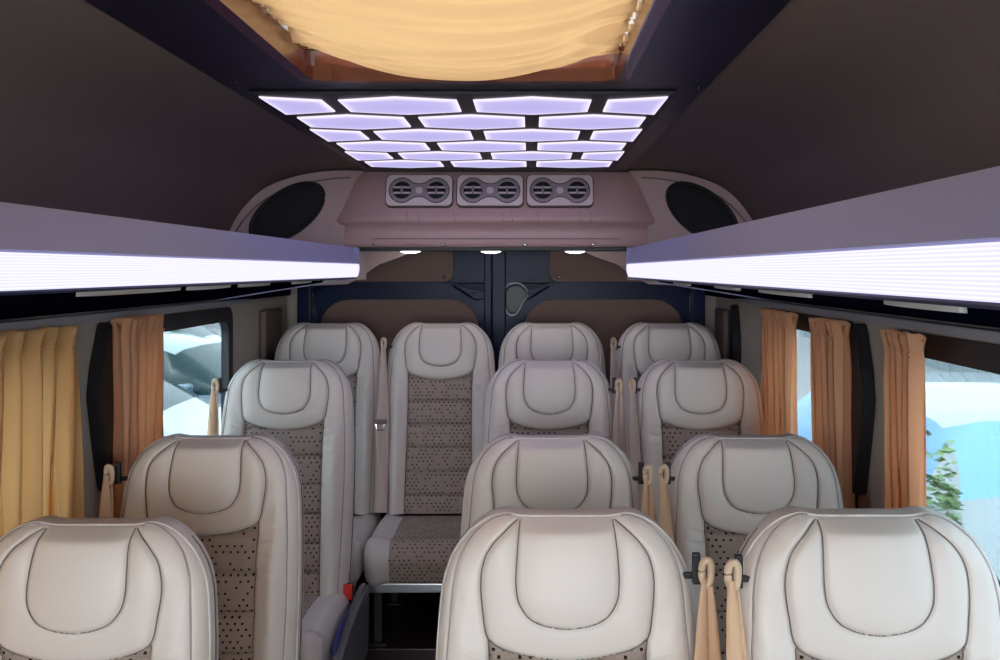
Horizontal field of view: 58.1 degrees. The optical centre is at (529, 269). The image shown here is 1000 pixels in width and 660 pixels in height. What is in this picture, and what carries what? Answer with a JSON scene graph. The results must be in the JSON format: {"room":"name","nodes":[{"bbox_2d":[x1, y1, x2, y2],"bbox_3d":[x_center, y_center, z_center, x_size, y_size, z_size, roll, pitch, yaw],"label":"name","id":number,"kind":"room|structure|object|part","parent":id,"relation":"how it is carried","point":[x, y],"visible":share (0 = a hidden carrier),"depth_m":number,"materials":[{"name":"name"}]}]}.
{"room":"vehicle interior","nodes":[
{"label":"vehicle interior","id":0,"kind":"room"},
{"bbox_2d":[0,296,286,517],"bbox_3d":[-1.200,0.730,1.650,0.020,1.620,5.700,0,0,0],"label":"wall","id":1,"kind":"structure","parent":0,"point":[246,317],"depth_m":2.48,"materials":[{"name":"beige"}]},
{"bbox_2d":[86,322,113,490],"bbox_3d":[-1.175,0.378,2.454,0.039,0.465,0.089,0,0,0],"label":"pillar cover","id":2,"kind":"structure","parent":1,"relation":"attached to","point":[99,395],"depth_m":2.45,"materials":[{"name":"black plastic"}]},
{"bbox_2d":[0,299,250,332],"bbox_3d":[-1.176,0.127,1.475,0.028,0.022,4.550,0,0,0],"label":"track","id":3,"kind":"object","parent":1,"relation":"attached to","point":[25,324],"visible":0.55,"depth_m":2.46,"materials":[{"name":"grey metal"}]},
{"bbox_2d":[0,325,83,537],"bbox_3d":[-1.133,0.526,1.634,0.095,0.789,1.174,0,0,0],"label":"window curtain","id":4,"kind":"object","parent":3,"relation":"hanging from","point":[41,451],"visible":0.56,"depth_m":2.01,"materials":[{"name":"yellow fabric"}]},
{"bbox_2d":[110,313,164,517],"bbox_3d":[-1.133,0.526,2.610,0.075,0.789,0.279,0,0,0],"label":"window curtain","id":5,"kind":"object","parent":3,"relation":"hanging from","point":[137,341],"visible":0.51,"depth_m":2.52,"materials":[{"name":"brown fabric"}]},
{"bbox_2d":[109,307,232,436],"bbox_3d":[-1.193,0.453,3.035,0.030,0.615,1.070,0,0,0],"label":"window","id":6,"kind":"structure","parent":1,"relation":"in","point":[198,345],"depth_m":3.20,"materials":[{"name":"clear glass"}]},
{"bbox_3d":[-1.198,0.455,3.035,0.004,0.520,0.980,0,0,0],"label":"glass pane","id":7,"kind":"part","parent":6,"relation":"part of","materials":[{"name":"clear glass"}]},
{"bbox_2d":[0,202,359,319],"bbox_3d":[-0.915,0.015,1.510,0.543,0.201,4.820,0,0,0],"label":"rack","id":8,"kind":"object","parent":1,"relation":"attached to","point":[53,261],"visible":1,"depth_m":1.58,"materials":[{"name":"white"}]},
{"bbox_2d":[260,308,281,359],"bbox_3d":[-1.175,0.585,4.085,0.030,0.810,0.270,0,0,0],"label":"trim","id":9,"kind":"structure","parent":1,"relation":"attached to","point":[270,320],"depth_m":4.02,"materials":[{"name":"brown plastic"}]},
{"bbox_2d":[0,0,999,230],"bbox_3d":[-0.140,-0.245,1.650,2.160,0.450,5.700,0,0,0],"label":"ceiling","id":10,"kind":"structure","parent":0,"point":[832,101],"depth_m":2.01,"materials":[{"name":"brown fabric"}]},
{"bbox_2d":[202,0,670,83],"bbox_3d":[-0.140,-0.458,1.367,0.702,0.108,1.167,0,0,0],"label":"frame","id":11,"kind":"object","parent":10,"relation":"attached to","point":[250,18],"visible":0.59,"depth_m":1.84,"materials":[{"name":"dark plastic"}]},
{"bbox_2d":[252,0,637,80],"bbox_3d":[-0.140,-0.443,1.377,0.662,0.087,1.115,0,0,0],"label":"curtain","id":12,"kind":"object","parent":11,"relation":"attached to","point":[452,40],"visible":1,"depth_m":1.61,"materials":[{"name":"fabric"}]},
{"bbox_2d":[84,0,790,170],"bbox_3d":[-0.140,-0.417,1.260,1.070,0.029,4.920,0,0,0],"label":"ceiling panel","id":13,"kind":"object","parent":10,"relation":"attached to","point":[693,42],"visible":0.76,"depth_m":1.70,"materials":[{"name":"black plastic"}]},
{"bbox_2d":[249,91,676,167],"bbox_3d":[-0.153,-0.402,2.785,0.974,0.013,1.480,0,0,0],"label":"ceiling lamp","id":14,"kind":"object","parent":13,"relation":"attached to","point":[375,129],"visible":1,"depth_m":2.44,"materials":[{"name":"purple plastic"}]},
{"bbox_2d":[336,172,654,250],"bbox_3d":[-0.140,-0.242,4.030,1.986,0.328,0.761,0,0,0],"label":"air conditioning unit","id":15,"kind":"object","parent":10,"relation":"attached to","point":[618,219],"visible":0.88,"depth_m":3.69,"materials":[{"name":"plastic"}]},
{"bbox_2d":[230,170,365,279],"bbox_3d":[-0.928,-0.186,3.609,0.601,0.453,0.057,0,0,-33],"label":"trim panel","id":16,"kind":"object","parent":15,"relation":"attached to","point":[305,207],"visible":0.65,"depth_m":3.60,"materials":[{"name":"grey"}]},
{"bbox_2d":[251,184,322,237],"bbox_3d":[-0.957,-0.228,3.565,0.292,0.240,0.016,0,0,-33],"label":"speaker grille","id":17,"kind":"object","parent":16,"relation":"attached to","point":[278,210],"depth_m":3.56,"materials":[{"name":"black"}]},
{"bbox_2d":[312,251,407,285],"bbox_3d":[-0.745,-0.011,3.945,0.490,0.162,0.030,0,0,0],"label":"trim","id":18,"kind":"structure","parent":15,"relation":"attached to","point":[373,258],"depth_m":3.93,"materials":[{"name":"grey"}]},
{"bbox_2d":[401,251,419,252],"bbox_3d":[-0.505,-0.082,3.800,0.104,0.025,0.104,0,0,0],"label":"light","id":19,"kind":"object","parent":15,"relation":"attached to","point":[401,251],"visible":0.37,"depth_m":3.77,"materials":[{"name":"white plastic"}]},
{"bbox_2d":[385,175,453,207],"bbox_3d":[-0.452,-0.322,3.680,0.276,0.139,0.063,0,0,0],"label":"air vent plate","id":20,"kind":"object","parent":15,"relation":"attached to","point":[401,191],"visible":1,"depth_m":3.67,"materials":[{"name":"white plastic"}]},
{"bbox_3d":[-0.452,-0.325,3.670,0.030,0.029,0.004,0,-17,0],"label":"knob","id":21,"kind":"part","parent":20,"relation":"part of","materials":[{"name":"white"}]},
{"bbox_2d":[456,175,523,207],"bbox_3d":[-0.163,-0.322,3.680,0.276,0.139,0.063,0,0,0],"label":"air vent plate","id":22,"kind":"object","parent":15,"relation":"attached to","point":[472,191],"visible":1,"depth_m":3.67,"materials":[{"name":"white plastic"}]},
{"bbox_3d":[-0.163,-0.325,3.670,0.030,0.029,0.004,0,-17,0],"label":"knob","id":23,"kind":"part","parent":22,"relation":"part of","materials":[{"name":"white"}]},
{"bbox_2d":[481,251,500,252],"bbox_3d":[-0.165,-0.082,3.800,0.104,0.025,0.104,0,0,0],"label":"light","id":24,"kind":"object","parent":15,"relation":"attached to","point":[481,251],"visible":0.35,"depth_m":3.77,"materials":[{"name":"white plastic"}]},
{"bbox_2d":[526,175,593,207],"bbox_3d":[0.122,-0.322,3.680,0.276,0.139,0.063,0,0,0],"label":"air vent plate","id":25,"kind":"object","parent":15,"relation":"attached to","point":[542,191],"visible":1,"depth_m":3.67,"materials":[{"name":"white plastic"}]},
{"bbox_3d":[0.122,-0.325,3.670,0.030,0.029,0.004,0,-17,0],"label":"knob","id":26,"kind":"part","parent":25,"relation":"part of","materials":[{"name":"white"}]},
{"bbox_2d":[565,251,584,252],"bbox_3d":[0.190,-0.082,3.800,0.104,0.025,0.104,0,0,0],"label":"light","id":27,"kind":"object","parent":15,"relation":"attached to","point":[565,251],"visible":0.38,"depth_m":3.77,"materials":[{"name":"white plastic"}]},
{"bbox_2d":[585,251,666,284],"bbox_3d":[0.465,-0.011,3.945,0.490,0.162,0.030,0,0,0],"label":"trim","id":28,"kind":"structure","parent":15,"relation":"attached to","point":[616,257],"depth_m":3.93,"materials":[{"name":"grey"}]},
{"bbox_2d":[627,170,752,279],"bbox_3d":[0.648,-0.186,3.609,0.601,0.453,0.057,0,0,33],"label":"trim panel","id":29,"kind":"object","parent":15,"relation":"attached to","point":[680,204],"visible":0.51,"depth_m":3.60,"materials":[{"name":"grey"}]},
{"bbox_2d":[668,184,734,232],"bbox_3d":[0.677,-0.228,3.565,0.292,0.240,0.016,0,0,33],"label":"speaker grille","id":30,"kind":"object","parent":29,"relation":"attached to","point":[692,208],"depth_m":3.57,"materials":[{"name":"black"}]},
{"bbox_2d":[287,286,715,337],"bbox_3d":[-0.140,0.540,4.450,2.200,2.000,0.100,0,0,0],"label":"wall","id":31,"kind":"structure","parent":0,"point":[710,301],"depth_m":4.40,"materials":[{"name":"beige"}]},
{"bbox_2d":[297,286,311,323],"bbox_3d":[-1.096,0.630,4.380,0.068,1.540,0.039,0,0,0],"label":"trim","id":32,"kind":"structure","parent":31,"relation":"attached to","point":[304,294],"depth_m":4.36,"materials":[{"name":"blue paint"}]},
{"bbox_2d":[312,251,484,519],"bbox_3d":[-0.596,0.600,4.423,0.946,1.620,0.093,0,0,0],"label":"door","id":33,"kind":"structure","parent":31,"relation":"in","point":[422,286],"depth_m":4.41,"materials":[{"name":"blue paint"}]},
{"bbox_3d":[-0.595,-0.035,4.402,0.943,0.291,0.035,0,0,0],"label":"frame","id":34,"kind":"part","parent":33,"relation":"part of","materials":[{"name":"blue paint"}]},
{"bbox_3d":[-0.602,0.518,4.406,0.933,0.940,0.028,0,0,0],"label":"frame","id":35,"kind":"part","parent":33,"relation":"part of","materials":[{"name":"blue paint"}]},
{"bbox_3d":[-0.640,0.490,4.415,0.780,0.690,0.010,0,0,0],"label":"panel","id":36,"kind":"part","parent":33,"relation":"part of","materials":[{"name":"brown plastic"}]},
{"bbox_3d":[-0.685,-0.076,4.414,0.620,0.267,0.012,0,0,0],"label":"panel","id":37,"kind":"part","parent":33,"relation":"part of","materials":[{"name":"brown plastic"}]},
{"bbox_2d":[484,251,505,371],"bbox_3d":[-0.172,0.635,4.392,0.107,1.530,0.054,0,0,0],"label":"trim","id":38,"kind":"structure","parent":31,"relation":"attached to","point":[494,263],"depth_m":4.37,"materials":[{"name":"blue paint"}]},
{"bbox_2d":[506,251,689,384],"bbox_3d":[0.316,0.600,4.420,0.946,1.620,0.100,0,0,0],"label":"door","id":39,"kind":"structure","parent":31,"relation":"in","point":[596,293],"depth_m":4.41,"materials":[{"name":"blue paint"}]},
{"bbox_3d":[-0.067,0.141,4.383,0.092,0.125,0.015,0,0,0],"label":"latch plate","id":40,"kind":"part","parent":39,"relation":"part of","materials":[{"name":"grey metal"}]},
{"bbox_3d":[0.405,-0.076,4.414,0.620,0.267,0.012,0,0,0],"label":"panel","id":41,"kind":"part","parent":39,"relation":"part of","materials":[{"name":"brown plastic"}]},
{"bbox_3d":[0.315,-0.035,4.402,0.943,0.291,0.035,0,0,0],"label":"frame","id":42,"kind":"part","parent":39,"relation":"part of","materials":[{"name":"blue paint"}]},
{"bbox_3d":[0.322,0.518,4.406,0.933,0.940,0.028,0,0,0],"label":"frame","id":43,"kind":"part","parent":39,"relation":"part of","materials":[{"name":"blue paint"}]},
{"bbox_3d":[0.360,0.490,4.415,0.780,0.690,0.010,0,0,0],"label":"panel","id":44,"kind":"part","parent":39,"relation":"part of","materials":[{"name":"brown plastic"}]},
{"bbox_2d":[690,288,704,326],"bbox_3d":[0.816,0.630,4.380,0.068,1.540,0.039,0,0,0],"label":"trim","id":45,"kind":"structure","parent":31,"relation":"attached to","point":[697,297],"depth_m":4.36,"materials":[{"name":"blue paint"}]},
{"bbox_2d":[716,297,999,508],"bbox_3d":[0.920,0.730,1.650,0.020,1.620,5.700,0,0,0],"label":"wall","id":46,"kind":"structure","parent":0,"point":[750,316],"depth_m":2.39,"materials":[{"name":"beige"}]},
{"bbox_2d":[715,308,728,358],"bbox_3d":[0.895,0.585,4.200,0.030,0.810,0.200,0,0,0],"label":"trim","id":47,"kind":"structure","parent":46,"relation":"attached to","point":[721,315],"depth_m":4.11,"materials":[{"name":"brown plastic"}]},
{"bbox_2d":[729,304,740,363],"bbox_3d":[0.894,0.415,3.908,0.039,0.530,0.080,0,0,0],"label":"pillar cover","id":48,"kind":"structure","parent":46,"relation":"attached to","point":[735,328],"depth_m":3.89,"materials":[{"name":"black plastic"}]},
{"bbox_2d":[761,308,857,508],"bbox_3d":[0.913,0.453,3.000,0.030,0.615,1.000,0,0,0],"label":"window","id":49,"kind":"structure","parent":46,"relation":"in","point":[802,328],"depth_m":2.99,"materials":[{"name":"clear glass"}]},
{"bbox_3d":[0.918,0.455,3.000,0.004,0.520,0.910,0,0,0],"label":"glass pane","id":50,"kind":"part","parent":49,"relation":"part of","materials":[{"name":"clear glass"}]},
{"bbox_2d":[626,166,999,327],"bbox_3d":[0.635,0.015,1.510,0.543,0.201,4.820,0,0,0],"label":"rack","id":51,"kind":"object","parent":46,"relation":"attached to","point":[930,250],"visible":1,"depth_m":1.03,"materials":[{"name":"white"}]},
{"bbox_2d":[851,323,875,494],"bbox_3d":[0.894,0.378,2.409,0.039,0.465,0.089,0,0,0],"label":"pillar cover","id":52,"kind":"structure","parent":46,"relation":"attached to","point":[863,399],"depth_m":2.40,"materials":[{"name":"black plastic"}]},
{"bbox_2d":[742,299,999,342],"bbox_3d":[0.896,0.127,1.475,0.028,0.022,4.550,0,0,0],"label":"track","id":53,"kind":"object","parent":46,"relation":"attached to","point":[991,335],"visible":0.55,"depth_m":2.18,"materials":[{"name":"grey metal"}]},
{"bbox_2d":[760,308,798,434],"bbox_3d":[0.851,0.529,3.080,0.066,0.782,0.400,0,0,0],"label":"window curtain","id":54,"kind":"object","parent":53,"relation":"hanging from","point":[778,390],"visible":0.54,"depth_m":3.02,"materials":[{"name":"brown fabric"}]},
{"bbox_2d":[809,317,854,508],"bbox_3d":[0.851,0.529,2.536,0.070,0.783,0.272,0,0,0],"label":"window curtain","id":55,"kind":"object","parent":53,"relation":"hanging from","point":[830,352],"visible":0.56,"depth_m":2.47,"materials":[{"name":"brown fabric"}]},
{"bbox_2d":[880,328,925,507],"bbox_3d":[0.849,0.529,2.049,0.064,0.782,0.180,0,0,0],"label":"window curtain","id":56,"kind":"object","parent":53,"relation":"hanging from","point":[904,360],"visible":0.55,"depth_m":2.00,"materials":[{"name":"brown fabric"}]},
{"bbox_2d":[897,329,999,585],"bbox_3d":[0.913,0.453,1.205,0.030,0.615,2.110,0,0,0],"label":"window","id":57,"kind":"structure","parent":46,"relation":"in","point":[962,376],"depth_m":1.88,"materials":[{"name":"clear glass"}]},
{"bbox_3d":[0.918,0.455,1.205,0.004,0.520,2.020,0,0,0],"label":"glass pane","id":58,"kind":"part","parent":57,"relation":"part of","materials":[{"name":"clear glass"}]},
{"bbox_3d":[-0.140,1.570,1.700,2.200,0.060,5.800,0,0,0],"label":"floor","id":59,"kind":"structure","parent":0,"visible":0},
{"bbox_2d":[0,515,218,659],"bbox_3d":[-0.823,1.010,1.462,0.557,1.061,0.657,0,0,0],"label":"seat","id":60,"kind":"object","parent":59,"relation":"on","point":[71,588],"visible":1,"depth_m":1.65,"materials":[{"name":"beige leather"}]},
{"bbox_3d":[-0.832,0.976,1.607,0.286,0.589,0.103,0,0,0],"label":"cloth panel","id":61,"kind":"part","parent":60,"relation":"part of","materials":[{"name":"fabric"}]},
{"bbox_3d":[-0.832,0.575,1.673,0.182,0.177,0.092,0,0,0],"label":"headrest panel","id":62,"kind":"part","parent":60,"relation":"part of","materials":[{"name":"beige leather"}]},
{"bbox_2d":[98,433,303,659],"bbox_3d":[-0.838,0.987,2.102,0.519,1.106,0.657,0,0,0],"label":"seat","id":63,"kind":"object","parent":59,"relation":"on","point":[241,496],"visible":0.58,"depth_m":2.28,"materials":[{"name":"grey leather"}]},
{"bbox_3d":[-0.828,0.530,2.313,0.182,0.177,0.092,0,0,0],"label":"headrest panel","id":64,"kind":"part","parent":63,"relation":"part of","materials":[{"name":"beige leather"}]},
{"bbox_3d":[-0.828,0.931,2.248,0.286,0.589,0.103,0,0,0],"label":"cloth panel","id":65,"kind":"part","parent":63,"relation":"part of","materials":[{"name":"fabric"}]},
{"bbox_2d":[207,359,368,659],"bbox_3d":[-0.853,0.931,2.972,0.557,1.219,0.657,0,0,0],"label":"seat","id":66,"kind":"object","parent":59,"relation":"on","point":[308,406],"visible":0.6,"depth_m":3.14,"materials":[{"name":"grey leather"}]},
{"bbox_3d":[-0.862,0.818,3.118,0.286,0.589,0.103,0,0,0],"label":"cloth panel","id":67,"kind":"part","parent":66,"relation":"part of","materials":[{"name":"fabric"}]},
{"bbox_3d":[-0.862,0.417,3.183,0.182,0.177,0.092,0,0,0],"label":"headrest panel","id":68,"kind":"part","parent":66,"relation":"part of","materials":[{"name":"beige leather"}]},
{"bbox_3d":[-0.603,1.204,2.871,0.022,0.181,0.260,0,0,0],"label":"recline lever","id":69,"kind":"part","parent":66,"relation":"part of","materials":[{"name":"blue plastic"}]},
{"bbox_2d":[354,571,440,659],"bbox_3d":[-0.140,1.478,3.930,2.100,0.125,1.140,0,0,0],"label":"step","id":70,"kind":"structure","parent":59,"relation":"on","point":[410,627],"depth_m":3.56,"materials":[{"name":"plastic"}]},
{"bbox_2d":[274,322,380,604],"bbox_3d":[-0.880,0.822,3.672,0.480,1.186,0.657,0,0,0],"label":"seat","id":71,"kind":"object","parent":70,"relation":"on","point":[353,347],"visible":0.41,"depth_m":3.84,"materials":[{"name":"grey leather"}]},
{"bbox_3d":[-0.880,0.325,3.884,0.182,0.177,0.092,0,0,0],"label":"headrest panel","id":72,"kind":"part","parent":71,"relation":"part of","materials":[{"name":"beige leather"}]},
{"bbox_3d":[-0.880,0.726,3.817,0.286,0.589,0.103,0,0,0],"label":"cloth panel","id":73,"kind":"part","parent":71,"relation":"part of","materials":[{"name":"fabric"}]},
{"bbox_3d":[-0.880,1.198,3.623,0.450,0.035,0.475,0,0,0],"label":"seat frame","id":74,"kind":"part","parent":71,"relation":"part of","materials":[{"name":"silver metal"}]},
{"bbox_3d":[-0.690,1.308,3.830,0.060,0.215,0.070,0,0,0],"label":"leg","id":75,"kind":"part","parent":71,"relation":"part of","materials":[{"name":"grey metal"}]},
{"bbox_2d":[364,322,495,646],"bbox_3d":[-0.399,0.822,3.672,0.509,1.186,0.657,0,0,0],"label":"seat","id":76,"kind":"object","parent":70,"relation":"on","point":[428,422],"visible":0.93,"depth_m":3.80,"materials":[{"name":"grey leather"}]},
{"bbox_3d":[-0.575,1.308,3.415,0.060,0.215,0.070,0,0,0],"label":"leg","id":77,"kind":"part","parent":76,"relation":"part of","materials":[{"name":"grey metal"}]},
{"bbox_3d":[-0.575,1.308,3.830,0.060,0.215,0.070,0,0,0],"label":"leg","id":78,"kind":"part","parent":76,"relation":"part of","materials":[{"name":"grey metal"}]},
{"bbox_3d":[-0.385,1.198,3.623,0.450,0.035,0.475,0,0,0],"label":"seat frame","id":79,"kind":"part","parent":76,"relation":"part of","materials":[{"name":"silver metal"}]},
{"bbox_3d":[-0.385,0.726,3.817,0.286,0.589,0.103,0,0,0],"label":"cloth panel","id":80,"kind":"part","parent":76,"relation":"part of","materials":[{"name":"fabric"}]},
{"bbox_3d":[-0.385,0.325,3.884,0.182,0.177,0.092,0,0,0],"label":"headrest panel","id":81,"kind":"part","parent":76,"relation":"part of","materials":[{"name":"beige leather"}]},
{"bbox_2d":[498,322,605,376],"bbox_3d":[0.094,0.822,3.672,0.480,1.186,0.657,0,0,0],"label":"seat","id":82,"kind":"object","parent":70,"relation":"on","point":[526,341],"visible":0.19,"depth_m":3.86,"materials":[{"name":"grey leather"}]},
{"bbox_3d":[0.094,0.325,3.884,0.182,0.177,0.092,0,0,0],"label":"headrest panel","id":83,"kind":"part","parent":82,"relation":"part of","materials":[{"name":"beige leather"}]},
{"bbox_2d":[610,322,720,457],"bbox_3d":[0.586,0.822,3.672,0.509,1.186,0.657,0,0,0],"label":"seat","id":84,"kind":"object","parent":70,"relation":"on","point":[642,344],"visible":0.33,"depth_m":3.86,"materials":[{"name":"grey leather"}]},
{"bbox_3d":[0.600,0.325,3.884,0.182,0.177,0.092,0,0,0],"label":"headrest panel","id":85,"kind":"part","parent":84,"relation":"part of","materials":[{"name":"beige leather"}]},
{"bbox_2d":[482,359,626,456],"bbox_3d":[0.081,0.931,2.972,0.526,1.219,0.657,0,0,0],"label":"seat","id":86,"kind":"object","parent":59,"relation":"on","point":[523,397],"visible":0.34,"depth_m":3.15,"materials":[{"name":"grey leather"}]},
{"bbox_3d":[0.068,0.417,3.183,0.182,0.177,0.092,0,0,0],"label":"headrest panel","id":87,"kind":"part","parent":86,"relation":"part of","materials":[{"name":"beige leather"}]},
{"bbox_3d":[0.068,0.818,3.118,0.286,0.589,0.103,0,0,0],"label":"cloth panel","id":88,"kind":"part","parent":86,"relation":"part of","materials":[{"name":"fabric"}]},
{"bbox_2d":[461,433,655,535],"bbox_3d":[0.069,0.987,2.102,0.526,1.106,0.657,0,0,0],"label":"seat","id":89,"kind":"object","parent":59,"relation":"on","point":[586,471],"visible":0.37,"depth_m":2.29,"materials":[{"name":"grey leather"}]},
{"bbox_3d":[0.056,0.530,2.313,0.182,0.177,0.092,0,0,0],"label":"headrest panel","id":90,"kind":"part","parent":89,"relation":"part of","materials":[{"name":"beige leather"}]},
{"bbox_2d":[435,506,721,659],"bbox_3d":[0.079,0.992,1.392,0.526,1.097,0.657,0,0,0],"label":"seat","id":91,"kind":"object","parent":59,"relation":"on","point":[612,583],"visible":1,"depth_m":1.58,"materials":[{"name":"grey leather"}]},
{"bbox_3d":[0.066,0.539,1.603,0.182,0.177,0.092,0,0,0],"label":"headrest panel","id":92,"kind":"part","parent":91,"relation":"part of","materials":[{"name":"beige leather"}]},
{"bbox_3d":[0.066,0.940,1.538,0.286,0.589,0.103,0,0,0],"label":"cloth panel","id":93,"kind":"part","parent":91,"relation":"part of","materials":[{"name":"fabric"}]},
{"bbox_2d":[628,359,765,523],"bbox_3d":[0.591,0.931,2.972,0.519,1.219,0.657,0,0,0],"label":"seat","id":94,"kind":"object","parent":59,"relation":"on","point":[672,402],"visible":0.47,"depth_m":3.15,"materials":[{"name":"grey leather"}]},
{"bbox_3d":[0.600,0.417,3.183,0.182,0.177,0.092,0,0,0],"label":"headrest panel","id":95,"kind":"part","parent":94,"relation":"part of","materials":[{"name":"beige leather"}]},
{"bbox_3d":[0.600,0.818,3.118,0.286,0.589,0.103,0,0,0],"label":"cloth panel","id":96,"kind":"part","parent":94,"relation":"part of","materials":[{"name":"fabric"}]},
{"bbox_2d":[658,433,843,659],"bbox_3d":[0.573,0.987,2.102,0.519,1.106,0.657,0,0,0],"label":"seat","id":97,"kind":"object","parent":59,"relation":"on","point":[715,490],"visible":0.5,"depth_m":2.28,"materials":[{"name":"grey leather"}]},
{"bbox_3d":[0.582,0.931,2.248,0.286,0.589,0.103,0,0,0],"label":"cloth panel","id":98,"kind":"part","parent":97,"relation":"part of","materials":[{"name":"fabric"}]},
{"bbox_3d":[0.582,0.530,2.313,0.182,0.177,0.092,0,0,0],"label":"headrest panel","id":99,"kind":"part","parent":97,"relation":"part of","materials":[{"name":"beige leather"}]},
{"bbox_2d":[724,506,999,659],"bbox_3d":[0.569,0.979,1.302,0.519,1.122,0.657,0,0,0],"label":"seat","id":100,"kind":"object","parent":59,"relation":"on","point":[911,582],"visible":1,"depth_m":1.49,"materials":[{"name":"grey leather"}]},
{"bbox_3d":[0.578,0.514,1.514,0.182,0.177,0.092,0,0,0],"label":"headrest panel","id":101,"kind":"part","parent":100,"relation":"part of","materials":[{"name":"beige leather"}]},
{"bbox_3d":[0.578,0.915,1.448,0.286,0.589,0.103,0,0,0],"label":"cloth panel","id":102,"kind":"part","parent":100,"relation":"part of","materials":[{"name":"fabric"}]}
]}

